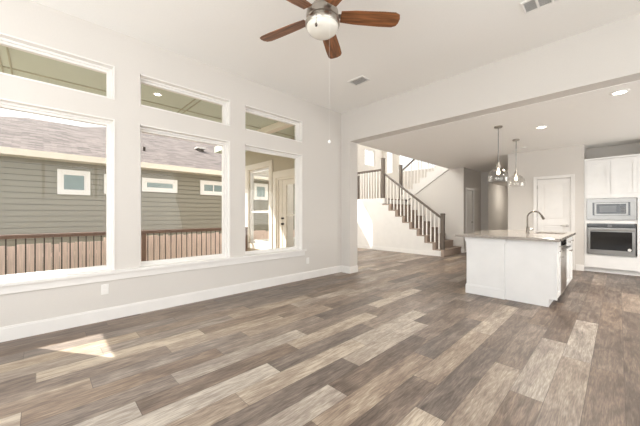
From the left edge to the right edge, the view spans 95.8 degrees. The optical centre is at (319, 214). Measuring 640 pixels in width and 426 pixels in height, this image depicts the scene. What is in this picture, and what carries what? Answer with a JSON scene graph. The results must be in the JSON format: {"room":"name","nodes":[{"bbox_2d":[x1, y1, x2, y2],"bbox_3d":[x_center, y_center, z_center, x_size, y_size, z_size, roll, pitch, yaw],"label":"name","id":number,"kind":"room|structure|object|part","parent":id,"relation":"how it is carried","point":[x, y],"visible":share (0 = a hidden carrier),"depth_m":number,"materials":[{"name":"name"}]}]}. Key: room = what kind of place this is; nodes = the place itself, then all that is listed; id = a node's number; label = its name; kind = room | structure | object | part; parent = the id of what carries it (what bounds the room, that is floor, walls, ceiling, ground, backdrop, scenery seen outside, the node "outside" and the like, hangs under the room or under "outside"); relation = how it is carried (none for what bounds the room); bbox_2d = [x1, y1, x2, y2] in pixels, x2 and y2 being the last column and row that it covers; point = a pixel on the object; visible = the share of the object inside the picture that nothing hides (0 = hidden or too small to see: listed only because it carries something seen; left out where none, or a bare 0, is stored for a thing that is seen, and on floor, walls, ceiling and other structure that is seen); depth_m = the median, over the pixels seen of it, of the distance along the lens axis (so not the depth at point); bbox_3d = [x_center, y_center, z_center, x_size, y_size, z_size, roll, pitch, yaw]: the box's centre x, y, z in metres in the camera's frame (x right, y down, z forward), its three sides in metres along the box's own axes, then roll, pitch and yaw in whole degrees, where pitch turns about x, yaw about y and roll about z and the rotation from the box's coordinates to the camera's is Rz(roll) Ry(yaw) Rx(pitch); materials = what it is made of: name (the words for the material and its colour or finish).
{"room":"living room","nodes":[
{"label":"living room","id":0,"kind":"room"},
{"bbox_2d":[0,0,340,326],"bbox_3d":[-2.138,-0.470,3.769,7.070,3.380,0.150,0,0,-44],"label":"wall","id":1,"kind":"structure","parent":0,"point":[29,20],"depth_m":3.68,"materials":[{"name":"paint"}]},
{"bbox_2d":[0,98,114,280],"bbox_3d":[-2.847,-0.234,3.078,1.070,1.772,0.156,0,0,-44],"label":"window","id":2,"kind":"structure","parent":1,"relation":"in","point":[8,104],"depth_m":3.35,"materials":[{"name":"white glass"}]},
{"bbox_2d":[0,32,114,99],"bbox_3d":[-2.847,-1.548,3.078,1.070,0.395,0.156,0,0,-44],"label":"window","id":3,"kind":"structure","parent":1,"relation":"in","point":[6,40],"depth_m":3.12,"materials":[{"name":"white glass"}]},
{"bbox_2d":[101,284,108,294],"bbox_3d":[-2.478,0.860,3.329,0.072,0.116,0.008,0,0,-44],"label":"wall outlet","id":4,"kind":"object","parent":1,"relation":"attached to","point":[105,287],"visible":1,"depth_m":3.33,"materials":[{"name":"white plastic"}]},
{"bbox_2d":[0,45,294,137],"bbox_3d":[-2.820,-1.915,5.343,5.220,0.170,3.060,0,0,-44],"label":"porch roof","id":5,"kind":"structure","parent":1,"relation":"attached to","point":[20,60],"depth_m":4.03,"materials":[{"name":"paint"}]},
{"bbox_2d":[0,47,294,136],"bbox_3d":[-2.809,-1.824,5.346,5.200,0.012,3.050,0,0,-44],"label":"trim","id":6,"kind":"structure","parent":1,"relation":"attached to","point":[7,49],"depth_m":4.10,"materials":[{"name":"beige wood"}]},
{"bbox_2d":[0,249,306,294],"bbox_3d":[-1.753,0.725,4.025,4.080,0.080,0.018,0,0,-44],"label":"trim","id":7,"kind":"structure","parent":1,"relation":"attached to","point":[100,278],"depth_m":3.48,"materials":[{"name":"white wood"}]},
{"bbox_2d":[0,265,340,341],"bbox_3d":[-2.027,1.150,3.761,6.920,0.140,0.016,0,0,-44],"label":"baseboard","id":8,"kind":"structure","parent":1,"relation":"attached to","point":[7,333],"depth_m":3.56,"materials":[{"name":"white wood"}]},
{"bbox_2d":[140,124,229,265],"bbox_3d":[-1.851,-0.234,4.043,1.195,1.772,0.156,0,0,-44],"label":"window","id":9,"kind":"structure","parent":1,"relation":"in","point":[225,144],"depth_m":4.32,"materials":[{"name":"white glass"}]},
{"bbox_2d":[140,74,229,125],"bbox_3d":[-1.851,-1.548,4.043,1.195,0.395,0.156,0,0,-44],"label":"window","id":10,"kind":"structure","parent":1,"relation":"in","point":[144,79],"depth_m":4.04,"materials":[{"name":"white wood"}]},
{"bbox_2d":[245,144,301,254],"bbox_3d":[-0.810,-0.234,5.050,1.190,1.772,0.156,0,0,-44],"label":"window","id":11,"kind":"structure","parent":1,"relation":"in","point":[298,157],"depth_m":5.41,"materials":[{"name":"white wood"}]},
{"bbox_2d":[245,105,301,141],"bbox_3d":[-0.810,-1.548,5.050,1.190,0.395,0.156,0,0,-44],"label":"window","id":12,"kind":"structure","parent":1,"relation":"in","point":[248,109],"depth_m":5.10,"materials":[{"name":"white wood"}]},
{"bbox_2d":[255,121,292,133],"bbox_3d":[-1.351,-1.770,6.327,0.140,0.120,2.430,0,0,-44],"label":"trim","id":13,"kind":"structure","parent":1,"relation":"attached to","point":[277,126],"depth_m":5.80,"materials":[{"name":"beige wood"}]},
{"bbox_2d":[245,137,294,250],"bbox_3d":[-1.054,-1.655,7.379,0.150,5.850,3.530,0,0,-44],"label":"wall","id":14,"kind":"structure","parent":0,"point":[280,163],"depth_m":7.68,"materials":[{"name":"paint"}]},
{"bbox_2d":[0,160,272,274],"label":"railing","id":15,"kind":"structure","parent":14,"relation":"in","point":[268,164],"depth_m":7.25,"materials":[{"name":"brown wood"}]},
{"bbox_3d":[-4.698,0.405,5.752,7.250,0.040,0.040,0,0,-44],"label":"sub rail","id":16,"kind":"part","parent":15,"relation":"part of","materials":[{"name":"brown wood"}]},
{"bbox_3d":[-4.698,0.815,5.752,7.250,0.930,0.100,0,0,-44],"label":"porch railing","id":17,"kind":"part","parent":15,"relation":"part of","materials":[{"name":"brown wood"}]},
{"bbox_3d":[-4.698,0.367,5.752,7.250,0.035,0.100,0,0,-44],"label":"rail","id":18,"kind":"part","parent":15,"relation":"part of","materials":[{"name":"brown wood"}]},
{"bbox_3d":[-3.958,0.850,6.475,0.090,0.860,0.090,0,0,-44],"label":"post","id":19,"kind":"part","parent":15,"relation":"part of","materials":[{"name":"brown wood"}]},
{"bbox_3d":[-2.133,0.850,8.242,0.090,0.860,0.090,0,0,-44],"label":"post","id":20,"kind":"part","parent":15,"relation":"part of","materials":[{"name":"brown wood"}]},
{"bbox_3d":[-1.611,-0.230,7.947,0.080,2.060,1.060,0,0,-44],"label":"sash frame","id":21,"kind":"part","parent":15,"relation":"part of","materials":[{"name":"white wood"}]},
{"bbox_2d":[215,146,246,153],"bbox_3d":[-2.562,-1.915,8.397,0.600,0.170,0.970,0,0,-44],"label":"porch roof","id":22,"kind":"structure","parent":14,"relation":"attached to","point":[218,149],"depth_m":8.38,"materials":[{"name":"paint"}]},
{"bbox_2d":[273,168,294,248],"bbox_3d":[-0.768,0.090,7.040,0.150,2.360,1.125,0,0,-44],"label":"door","id":23,"kind":"structure","parent":14,"relation":"in","point":[281,179],"depth_m":7.22,"materials":[{"name":"white paint"}]},
{"bbox_3d":[-0.973,0.177,7.273,0.060,2.085,0.125,0,0,-44],"label":"jamb panel","id":24,"kind":"part","parent":23,"relation":"part of","materials":[{"name":"beige wood"}]},
{"bbox_2d":[254,144,382,246],"bbox_3d":[0.411,-1.655,11.149,7.200,5.850,0.150,0,0,-44],"label":"wall","id":25,"kind":"structure","parent":0,"point":[378,154],"depth_m":12.37,"materials":[{"name":"paint"}]},
{"bbox_2d":[254,174,268,240],"bbox_3d":[-1.701,-0.205,9.126,1.150,2.050,0.060,0,0,-44],"label":"window","id":26,"kind":"structure","parent":25,"relation":"in","point":[254,174],"depth_m":9.02,"materials":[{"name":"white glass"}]},
{"bbox_2d":[365,148,373,166],"bbox_3d":[2.167,-2.530,12.843,0.740,0.740,0.060,0,0,-44],"label":"window","id":27,"kind":"structure","parent":25,"relation":"in","point":[369,150],"depth_m":12.83,"materials":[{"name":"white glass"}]},
{"bbox_2d":[0,248,639,425],"bbox_3d":[2.593,1.220,5.697,16.550,0.001,11.316,0,0,-44],"label":"floor","id":28,"kind":"structure","parent":0,"point":[400,339],"depth_m":2.45,"materials":[{"name":"wood"}]},
{"bbox_2d":[357,158,460,256],"bbox_3d":[3.270,-0.691,10.932,3.086,3.822,4.140,0,0,-44],"label":"staircase","id":29,"kind":"structure","parent":28,"relation":"on","point":[384,222],"depth_m":9.81,"materials":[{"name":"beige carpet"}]},
{"bbox_3d":[1.401,-1.000,10.737,0.119,0.879,0.119,0,0,-44],"label":"newel post","id":30,"kind":"part","parent":29,"relation":"part of","materials":[{"name":"grey wood"}]},
{"bbox_3d":[1.744,-1.540,10.383,0.100,0.120,1.125,0,0,-44],"label":"handrail","id":31,"kind":"part","parent":29,"relation":"part of","materials":[{"name":"grey wood"}]},
{"bbox_3d":[2.170,-1.256,9.943,0.124,1.389,0.124,0,0,-44],"label":"newel post","id":32,"kind":"part","parent":29,"relation":"part of","materials":[{"name":"grey wood"}]},
{"bbox_2d":[357,244,438,255],"bbox_3d":[2.111,1.155,9.914,0.014,0.130,3.990,0,0,-44],"label":"baseboard","id":33,"kind":"structure","parent":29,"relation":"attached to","point":[423,252],"depth_m":9.38,"materials":[{"name":"white wood"}]},
{"bbox_3d":[2.145,0.420,9.917,0.042,1.600,4.026,0,0,-44],"label":"panel","id":34,"kind":"part","parent":29,"relation":"part of","materials":[{"name":"white paint"}]},
{"bbox_3d":[3.034,-1.215,10.843,0.119,1.310,0.119,0,0,-44],"label":"newel post","id":35,"kind":"part","parent":29,"relation":"part of","materials":[{"name":"grey wood"}]},
{"bbox_3d":[3.514,-2.106,10.347,0.055,0.992,1.280,0,0,-44],"label":"handrail","id":36,"kind":"part","parent":29,"relation":"part of","materials":[{"name":"grey wood"}]},
{"bbox_3d":[2.885,-0.655,9.205,0.060,1.570,1.955,0,0,-44],"label":"handrail","id":37,"kind":"part","parent":29,"relation":"part of","materials":[{"name":"grey wood"}]},
{"bbox_3d":[3.653,-1.216,10.203,0.042,1.307,1.820,0,0,-44],"label":"panel","id":38,"kind":"part","parent":29,"relation":"part of","materials":[{"name":"white paint"}]},
{"bbox_3d":[3.596,0.490,8.470,0.119,1.061,0.119,0,0,-44],"label":"newel post","id":39,"kind":"part","parent":29,"relation":"part of","materials":[{"name":"grey wood"}]},
{"bbox_2d":[465,237,573,306],"bbox_3d":[3.344,0.784,4.769,1.870,0.872,1.159,0,0,-44],"label":"kitchen island","id":40,"kind":"object","parent":28,"relation":"on","point":[525,271],"visible":0.93,"depth_m":4.10,"materials":[{"name":"white wood"}]},
{"bbox_3d":[2.470,0.397,4.343,0.020,0.097,0.555,0,0,-44],"label":"crown moulding","id":41,"kind":"part","parent":40,"relation":"part of","materials":[{"name":"white wood"}]},
{"bbox_3d":[3.136,1.147,4.988,1.865,0.145,0.535,0,0,-44],"label":"moulding","id":42,"kind":"part","parent":40,"relation":"part of","materials":[{"name":"white wood"}]},
{"bbox_2d":[455,230,575,241],"bbox_3d":[3.290,0.326,4.796,2.000,0.040,1.285,0,0,-44],"label":"island countertop","id":43,"kind":"structure","parent":40,"relation":"on","point":[549,236],"depth_m":4.42,"materials":[{"name":"stone"}]},
{"bbox_2d":[526,211,544,232],"bbox_3d":[3.527,0.121,4.736,0.269,0.370,0.055,0,0,19],"label":"kitchen faucet","id":44,"kind":"object","parent":43,"relation":"on","point":[541,215],"visible":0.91,"depth_m":4.75,"materials":[{"name":"silver metal"}]},
{"bbox_3d":[3.514,0.068,4.739,0.211,0.264,0.023,0,0,20],"label":"spout","id":45,"kind":"part","parent":44,"relation":"part of","materials":[{"name":"silver metal"}]},
{"bbox_3d":[2.874,0.784,3.975,0.020,0.872,0.565,0,0,-44],"label":"panel","id":46,"kind":"part","parent":40,"relation":"part of","materials":[{"name":"white wood"}]},
{"bbox_3d":[3.212,0.807,3.895,0.295,0.585,0.019,0,0,-44],"label":"door","id":47,"kind":"part","parent":40,"relation":"part of","materials":[{"name":"white wood"}]},
{"bbox_2d":[560,239,570,293],"bbox_3d":[3.381,0.733,4.386,0.580,0.762,0.601,0,0,-44],"label":"dishwasher","id":48,"kind":"object","parent":40,"relation":"in","point":[565,247],"visible":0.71,"depth_m":4.16,"materials":[{"name":"silver metal"}]},
{"bbox_3d":[3.545,0.780,4.217,0.580,0.660,0.026,0,0,-44],"label":"door","id":49,"kind":"part","parent":48,"relation":"part of","materials":[{"name":"silver metal"}]},
{"bbox_3d":[3.545,0.400,4.217,0.580,0.091,0.026,0,0,-44],"label":"control panel","id":50,"kind":"part","parent":48,"relation":"part of","materials":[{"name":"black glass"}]},
{"bbox_3d":[3.918,0.807,4.579,0.400,0.585,0.019,0,0,-44],"label":"door","id":51,"kind":"part","parent":40,"relation":"part of","materials":[{"name":"white wood"}]},
{"bbox_3d":[4.213,0.807,4.864,0.400,0.585,0.019,0,0,-44],"label":"door","id":52,"kind":"part","parent":40,"relation":"part of","materials":[{"name":"white wood"}]},
{"bbox_2d":[584,154,639,275],"bbox_3d":[6.238,0.010,6.178,0.632,2.420,0.830,0,0,-44],"label":"tall cabinet","id":53,"kind":"object","parent":28,"relation":"on","point":[604,177],"visible":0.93,"depth_m":5.96,"materials":[{"name":"white wood"}]},
{"bbox_3d":[5.886,-0.797,6.118,0.019,0.715,0.367,0,0,-44],"label":"door","id":54,"kind":"part","parent":53,"relation":"part of","materials":[{"name":"white wood"}]},
{"bbox_2d":[587,223,635,256],"bbox_3d":[6.165,0.515,6.128,0.616,0.640,0.700,0,0,-44],"label":"wall oven","id":55,"kind":"object","parent":53,"relation":"in","point":[602,239],"visible":1,"depth_m":5.94,"materials":[{"name":"silver metal"}]},
{"bbox_3d":[5.999,0.545,5.967,0.027,0.380,0.610,0,0,-44],"label":"door glass","id":56,"kind":"part","parent":55,"relation":"part of","materials":[{"name":"black glass"}]},
{"bbox_3d":[5.966,0.315,5.935,0.061,0.032,0.670,0,0,-44],"label":"handle","id":57,"kind":"part","parent":55,"relation":"part of","materials":[{"name":"silver metal"}]},
{"bbox_3d":[6.003,0.235,5.971,0.018,0.074,0.700,0,0,-44],"label":"control panel","id":58,"kind":"part","parent":55,"relation":"part of","materials":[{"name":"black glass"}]},
{"bbox_2d":[587,198,636,219],"bbox_3d":[6.191,-0.117,6.151,0.547,0.443,0.723,0,0,-44],"label":"microwave","id":59,"kind":"object","parent":53,"relation":"in","point":[607,208],"visible":1,"depth_m":5.95,"materials":[{"name":"silver metal"}]},
{"bbox_3d":[6.005,-0.120,5.966,0.022,0.250,0.490,0,0,-44],"label":"door frame","id":60,"kind":"part","parent":59,"relation":"part of","materials":[{"name":"silver metal"}]},
{"bbox_3d":[6.127,-0.120,5.843,0.017,0.204,0.083,0,0,-44],"label":"control panel","id":61,"kind":"part","parent":59,"relation":"part of","materials":[{"name":"silver metal"}]},
{"bbox_3d":[6.022,-1.183,5.969,0.032,0.034,0.830,0,0,-44],"label":"moulding","id":62,"kind":"part","parent":53,"relation":"part of","materials":[{"name":"white wood"}]},
{"bbox_3d":[6.019,0.988,5.981,0.019,0.265,0.747,0,0,-44],"label":"drawer","id":63,"kind":"part","parent":53,"relation":"part of","materials":[{"name":"white wood"}]},
{"bbox_3d":[6.148,-0.797,5.847,0.019,0.715,0.374,0,0,-44],"label":"door","id":64,"kind":"part","parent":53,"relation":"part of","materials":[{"name":"white wood"}]},
{"bbox_2d":[31,0,639,112],"bbox_3d":[0.199,-2.235,1.355,7.070,0.150,6.570,0,0,-44],"label":"ceiling","id":65,"kind":"structure","parent":0,"point":[432,41],"depth_m":3.50,"materials":[{"name":"paint"}]},
{"bbox_2d":[260,0,399,143],"bbox_3d":[-0.020,-1.385,2.626,1.350,1.548,1.390,0,0,-44],"label":"ceiling fan","id":66,"kind":"object","parent":65,"relation":"hanging from","point":[322,22],"visible":1,"depth_m":2.65,"materials":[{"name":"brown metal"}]},
{"bbox_3d":[-0.362,-1.825,2.881,0.555,0.006,0.160,0,12,31],"label":"blade","id":67,"kind":"part","parent":66,"relation":"part of","materials":[{"name":"brown wood"}]},
{"bbox_3d":[-0.315,-1.825,2.357,0.555,0.006,0.160,0,12,-41],"label":"blade","id":68,"kind":"part","parent":66,"relation":"part of","materials":[{"name":"brown wood"}]},
{"bbox_3d":[0.022,-1.681,2.652,0.294,0.082,0.294,0,0,-44],"label":"lamp shade","id":69,"kind":"part","parent":66,"relation":"part of","materials":[{"name":"white glass"}]},
{"bbox_3d":[0.121,-1.825,3.088,0.160,0.006,0.555,-12,-3,13],"label":"blade","id":70,"kind":"part","parent":66,"relation":"part of","materials":[{"name":"brown wood"}]},
{"bbox_3d":[0.198,-1.825,2.240,0.160,0.006,0.555,13,-5,-23],"label":"blade","id":71,"kind":"part","parent":66,"relation":"part of","materials":[{"name":"brown wood"}]},
{"bbox_3d":[0.468,-1.825,2.692,0.555,0.006,0.160,0,-12,-5],"label":"blade","id":72,"kind":"part","parent":66,"relation":"part of","materials":[{"name":"brown wood"}]},
{"bbox_2d":[348,75,370,85],"bbox_3d":[0.627,-2.154,4.657,0.220,0.012,0.300,0,0,-44],"label":"ceiling vent","id":73,"kind":"object","parent":65,"relation":"in","point":[361,79],"visible":1,"depth_m":4.65,"materials":[{"name":"white plastic"}]},
{"bbox_2d":[520,0,558,13],"bbox_3d":[2.288,-2.154,2.855,0.220,0.012,0.480,0,0,-44],"label":"ceiling vent","id":74,"kind":"object","parent":65,"relation":"in","point":[528,6],"visible":1,"depth_m":2.97,"materials":[{"name":"white plastic"}]},
{"bbox_2d":[383,151,433,198],"bbox_3d":[4.474,-1.680,12.021,0.150,5.800,4.250,0,0,-44],"label":"wall","id":75,"kind":"structure","parent":0,"point":[394,175],"depth_m":12.98,"materials":[{"name":"paint"}]},
{"bbox_2d":[386,152,390,173],"bbox_3d":[3.232,-2.930,13.324,0.060,2.100,0.350,0,0,-44],"label":"window","id":76,"kind":"structure","parent":75,"relation":"in","point":[386,152],"depth_m":13.40,"materials":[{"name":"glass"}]},
{"bbox_2d":[399,155,433,171],"bbox_3d":[4.206,-2.930,12.318,0.060,2.100,1.850,0,0,-44],"label":"window","id":77,"kind":"structure","parent":75,"relation":"in","point":[399,155],"depth_m":12.57,"materials":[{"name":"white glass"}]},
{"bbox_2d":[406,167,464,248],"bbox_3d":[3.930,-0.150,10.033,0.115,2.740,2.050,0,0,-44],"label":"wall","id":78,"kind":"structure","parent":0,"point":[445,194],"depth_m":9.58,"materials":[{"name":"paint"}]},
{"bbox_2d":[465,168,480,247],"bbox_3d":[5.203,-0.150,9.908,1.540,2.740,0.100,0,0,-44],"label":"wall","id":79,"kind":"structure","parent":0,"point":[472,178],"depth_m":10.02,"materials":[{"name":"paint"}]},
{"bbox_2d":[466,188,473,251],"bbox_3d":[4.990,0.172,9.633,0.730,2.095,0.099,0,0,-44],"label":"door","id":80,"kind":"structure","parent":79,"relation":"in","point":[468,193],"depth_m":9.67,"materials":[{"name":"paint"}]},
{"bbox_2d":[481,172,488,230],"bbox_3d":[5.876,-0.150,10.392,0.100,2.740,0.340,0,0,-44],"label":"wall","id":81,"kind":"structure","parent":0,"point":[484,175],"depth_m":10.32,"materials":[{"name":"paint"}]},
{"bbox_2d":[341,13,639,266],"bbox_3d":[3.020,-1.680,3.703,0.250,5.800,7.420,0,0,-44],"label":"wall header","id":82,"kind":"structure","parent":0,"point":[607,55],"depth_m":4.12,"materials":[{"name":"paint"}]},
{"bbox_2d":[341,265,357,273],"bbox_3d":[0.632,1.150,6.157,0.266,0.140,0.240,0,0,-44],"label":"baseboard","id":83,"kind":"structure","parent":82,"relation":"attached to","point":[346,269],"depth_m":6.07,"materials":[{"name":"white wood"}]},
{"bbox_2d":[488,170,507,186],"bbox_3d":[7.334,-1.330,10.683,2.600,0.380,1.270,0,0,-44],"label":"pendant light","id":84,"kind":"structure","parent":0,"point":[501,179],"depth_m":10.07,"materials":[{"name":"glass"}]},
{"bbox_2d":[357,80,639,171],"bbox_3d":[6.554,-1.670,6.867,9.230,0.300,7.050,0,0,-44],"label":"ceiling","id":85,"kind":"structure","parent":0,"point":[597,118],"depth_m":5.34,"materials":[{"name":"paint"}]},
{"bbox_2d":[494,125,502,174],"bbox_3d":[3.072,-1.045,4.978,0.320,0.950,0.320,0,0,-44],"label":"pendant light","id":86,"kind":"object","parent":85,"relation":"hanging from","point":[498,165],"visible":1,"depth_m":4.97,"materials":[{"name":"silver metal"}]},
{"bbox_3d":[3.072,-1.191,4.978,0.012,0.602,0.012,0,0,23],"label":"rod","id":87,"kind":"part","parent":86,"relation":"part of","materials":[{"name":"grey metal"}]},
{"bbox_2d":[512,139,519,180],"bbox_3d":[3.963,-1.045,5.841,0.320,0.950,0.320,0,0,-44],"label":"pendant light","id":88,"kind":"object","parent":85,"relation":"hanging from","point":[513,140],"visible":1,"depth_m":5.82,"materials":[{"name":"silver metal"}]},
{"bbox_2d":[535,125,547,128],"bbox_3d":[3.837,-1.515,5.008,0.184,0.010,0.184,0,0,-44],"label":"recessed light","id":89,"kind":"object","parent":85,"relation":"in","point":[543,126],"visible":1,"depth_m":5.01,"materials":[{"name":"white plastic"}]},
{"bbox_2d":[609,89,629,95],"bbox_3d":[3.714,-1.515,3.582,0.184,0.010,0.184,0,0,-44],"label":"recessed light","id":90,"kind":"object","parent":85,"relation":"in","point":[623,91],"visible":1,"depth_m":3.58,"materials":[{"name":"white plastic"}]},
{"bbox_2d":[489,183,507,229],"bbox_3d":[6.886,0.040,11.218,2.500,2.360,0.120,0,0,-44],"label":"wall","id":91,"kind":"structure","parent":0,"point":[498,195],"depth_m":11.11,"materials":[{"name":"paint"}]},
{"bbox_2d":[508,145,584,269],"bbox_3d":[5.273,-0.150,6.817,0.120,2.740,1.420,0,0,-44],"label":"wall","id":92,"kind":"structure","parent":0,"point":[563,160],"depth_m":6.87,"materials":[{"name":"paint"}]},
{"bbox_2d":[533,174,574,269],"bbox_3d":[5.363,0.163,6.639,0.099,2.115,0.740,0,0,-44],"label":"door","id":93,"kind":"structure","parent":92,"relation":"in","point":[554,199],"depth_m":6.63,"materials":[{"name":"paint"}]},
{"bbox_2d":[576,264,583,270],"bbox_3d":[5.226,1.155,6.768,0.016,0.130,1.425,0,0,-44],"label":"baseboard","id":94,"kind":"structure","parent":92,"relation":"attached to","point":[578,267],"depth_m":6.31,"materials":[{"name":"white wood"}]},
{"bbox_2d":[586,143,639,158],"bbox_3d":[7.461,-0.150,5.462,0.120,2.740,3.770,0,0,-44],"label":"wall","id":95,"kind":"structure","parent":0,"point":[627,149],"depth_m":6.38,"materials":[{"name":"paint"}]},
{"label":"outside","id":96,"kind":"structure","parent":0,"visible":0},
{"bbox_3d":[-17.135,2.470,17.700,80.000,0.300,40.730,0,0,-44],"label":"ground","id":97,"kind":"structure","parent":96,"visible":0},
{"bbox_2d":[0,116,294,269],"bbox_3d":[-4.722,-1.100,19.076,33.250,6.839,10.060,0,0,-44],"label":"house","id":98,"kind":"structure","parent":97,"relation":"on","point":[53,174],"depth_m":10.07,"materials":[{"name":"paint"}]},
{"bbox_3d":[-8.104,-1.060,9.528,0.590,0.560,0.015,0,0,-44],"label":"sash","id":99,"kind":"part","parent":98,"relation":"part of","materials":[{"name":"white plastic"}]},
{"bbox_3d":[-8.116,-1.060,9.541,0.590,0.560,0.020,0,0,-44],"label":"pane","id":100,"kind":"part","parent":98,"relation":"part of","materials":[{"name":"glass"}]},
{"bbox_3d":[-6.257,-1.140,11.316,0.990,0.260,0.015,0,0,-44],"label":"sash","id":101,"kind":"part","parent":98,"relation":"part of","materials":[{"name":"white plastic"}]},
{"bbox_3d":[-6.269,-1.140,11.329,0.990,0.260,0.020,0,0,-44],"label":"pane","id":102,"kind":"part","parent":98,"relation":"part of","materials":[{"name":"glass"}]},
{"bbox_2d":[194,147,205,151],"bbox_3d":[-6.432,-3.451,15.486,0.440,0.270,0.400,0,0,-44],"label":"roof vent","id":103,"kind":"object","parent":98,"relation":"attached to","point":[198,149],"depth_m":15.36,"materials":[{"name":"metal"}]},
{"bbox_3d":[-4.720,-1.170,12.805,0.910,0.360,0.015,0,0,-44],"label":"sash","id":104,"kind":"part","parent":98,"relation":"part of","materials":[{"name":"white plastic"}]},
{"bbox_3d":[-4.732,-1.170,12.817,0.910,0.360,0.020,0,0,-44],"label":"pane","id":105,"kind":"part","parent":98,"relation":"part of","materials":[{"name":"glass"}]},
{"bbox_3d":[-2.970,-1.150,14.498,0.560,0.580,0.015,0,0,-44],"label":"sash","id":106,"kind":"part","parent":98,"relation":"part of","materials":[{"name":"white plastic"}]},
{"bbox_3d":[-2.982,-1.150,14.511,0.560,0.580,0.020,0,0,-44],"label":"pane","id":107,"kind":"part","parent":98,"relation":"part of","materials":[{"name":"clear glass"}]},
{"bbox_2d":[0,230,294,274],"bbox_3d":[-4.137,1.446,9.381,25.104,1.689,0.065,0,0,-44],"label":"wooden fence","id":108,"kind":"object","parent":97,"relation":"on","point":[260,234],"visible":0.09,"depth_m":7.47,"materials":[{"name":"brown wood"}]}
]}

